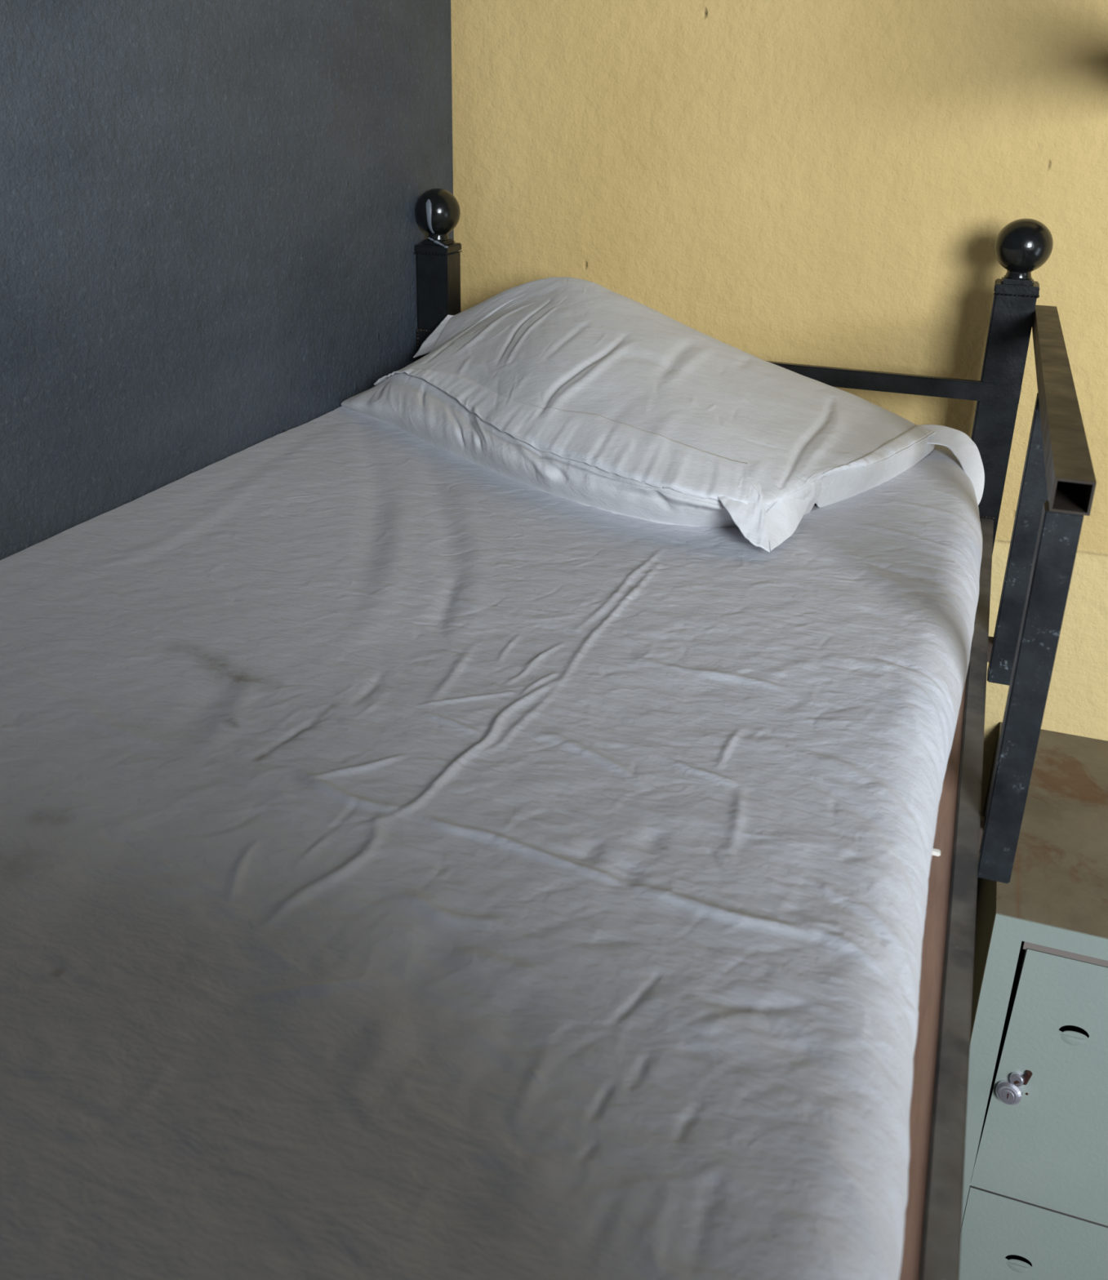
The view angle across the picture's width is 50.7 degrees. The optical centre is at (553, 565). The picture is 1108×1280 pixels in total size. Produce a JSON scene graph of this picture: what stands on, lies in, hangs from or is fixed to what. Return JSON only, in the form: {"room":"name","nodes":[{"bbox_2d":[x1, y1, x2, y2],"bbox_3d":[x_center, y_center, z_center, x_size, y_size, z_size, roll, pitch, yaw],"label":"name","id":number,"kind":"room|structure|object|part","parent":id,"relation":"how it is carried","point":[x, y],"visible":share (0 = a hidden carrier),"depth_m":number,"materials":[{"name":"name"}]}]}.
{"room":"dormitory bedroom","nodes":[
{"label":"dormitory bedroom","id":0,"kind":"room"},
{"bbox_2d":[0,0,453,559],"bbox_3d":[-0.845,0.114,0.801,0.150,3.400,3.700,9,23,18],"label":"wall","id":1,"kind":"structure","parent":0,"point":[210,229],"depth_m":1.48,"materials":[{"name":"paint"}]},
{"bbox_2d":[450,0,1107,816],"bbox_3d":[1.595,-0.219,1.745,3.750,3.400,0.150,9,23,18],"label":"wall","id":2,"kind":"structure","parent":0,"point":[824,183],"depth_m":1.97,"materials":[{"name":"yellow paint"}]},
{"bbox_3d":[0.882,2.009,0.879,3.900,0.100,3.700,9,23,18],"label":"floor","id":3,"kind":"structure","parent":0,"visible":0},
{"bbox_2d":[413,188,1096,1279],"bbox_3d":[-0.075,0.647,1.441,1.065,1.960,1.931,9,23,18],"label":"bunk bed","id":4,"kind":"object","parent":3,"relation":"on","point":[1058,483],"visible":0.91,"depth_m":1.09,"materials":[{"name":"black metal"}]},
{"bbox_3d":[-0.223,0.302,2.420,0.060,1.854,0.060,9,23,18],"label":"post","id":5,"kind":"part","parent":4,"relation":"part of","materials":[{"name":"black metal"}]},
{"bbox_2d":[0,406,982,1279],"bbox_3d":[-0.086,0.092,1.231,0.995,0.146,1.785,9,23,18],"label":"sheet","id":6,"kind":"object","parent":4,"relation":"on","point":[420,860],"visible":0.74,"depth_m":0.78,"materials":[{"name":"white fabric"}]},
{"bbox_2d":[341,276,984,552],"bbox_3d":[0.111,-0.265,1.757,0.966,0.253,0.629,19,28,36],"label":"pillow","id":7,"kind":"object","parent":6,"relation":"on","point":[583,392],"visible":0.98,"depth_m":1.59,"materials":[{"name":"white fabric"}]},
{"bbox_3d":[0.235,-0.337,1.954,1.023,0.029,0.015,9,23,18],"label":"head rail","id":8,"kind":"part","parent":4,"relation":"part of","materials":[{"name":"black metal"}]},
{"bbox_3d":[0.387,0.257,1.103,0.021,0.045,1.790,9,23,18],"label":"rail","id":9,"kind":"part","parent":4,"relation":"part of","materials":[{"name":"metal"}]},
{"bbox_3d":[0.681,0.443,2.121,0.060,1.854,0.060,9,23,18],"label":"post","id":10,"kind":"part","parent":4,"relation":"part of","materials":[{"name":"black metal"}]},
{"bbox_3d":[0.572,-0.025,1.421,0.031,0.369,0.030,9,23,18],"label":"guard post","id":11,"kind":"part","parent":4,"relation":"part of","materials":[{"name":"black metal"}]},
{"bbox_3d":[0.423,0.123,1.049,0.030,0.370,0.030,9,23,18],"label":"guard post","id":12,"kind":"part","parent":4,"relation":"part of","materials":[{"name":"black metal"}]},
{"bbox_3d":[0.590,-0.220,1.379,0.031,0.035,0.960,9,23,18],"label":"guard rail","id":13,"kind":"part","parent":4,"relation":"part of","materials":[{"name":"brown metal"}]},
{"bbox_2d":[959,721,1107,1279],"bbox_3d":[1.014,0.931,2.000,0.644,1.056,0.601,9,23,18],"label":"locker","id":14,"kind":"object","parent":3,"relation":"on","point":[1035,1195],"visible":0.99,"depth_m":1.76,"materials":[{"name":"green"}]},
{"bbox_3d":[0.939,0.994,1.801,0.604,1.005,0.002,9,23,18],"label":"panel","id":15,"kind":"part","parent":14,"relation":"part of","materials":[{"name":"green"}]},
{"bbox_3d":[0.913,1.237,1.840,0.560,0.471,0.001,9,23,18],"label":"door","id":16,"kind":"part","parent":14,"relation":"part of","materials":[{"name":"metal"}]},
{"bbox_3d":[0.920,1.014,1.753,0.644,1.025,0.012,9,23,18],"label":"frame","id":17,"kind":"part","parent":14,"relation":"part of","materials":[{"name":"green metal"}]},
{"bbox_3d":[0.922,0.797,1.661,0.561,0.460,0.001,9,23,18],"label":"door","id":18,"kind":"part","parent":14,"relation":"part of","materials":[{"name":"metal"}]}
]}

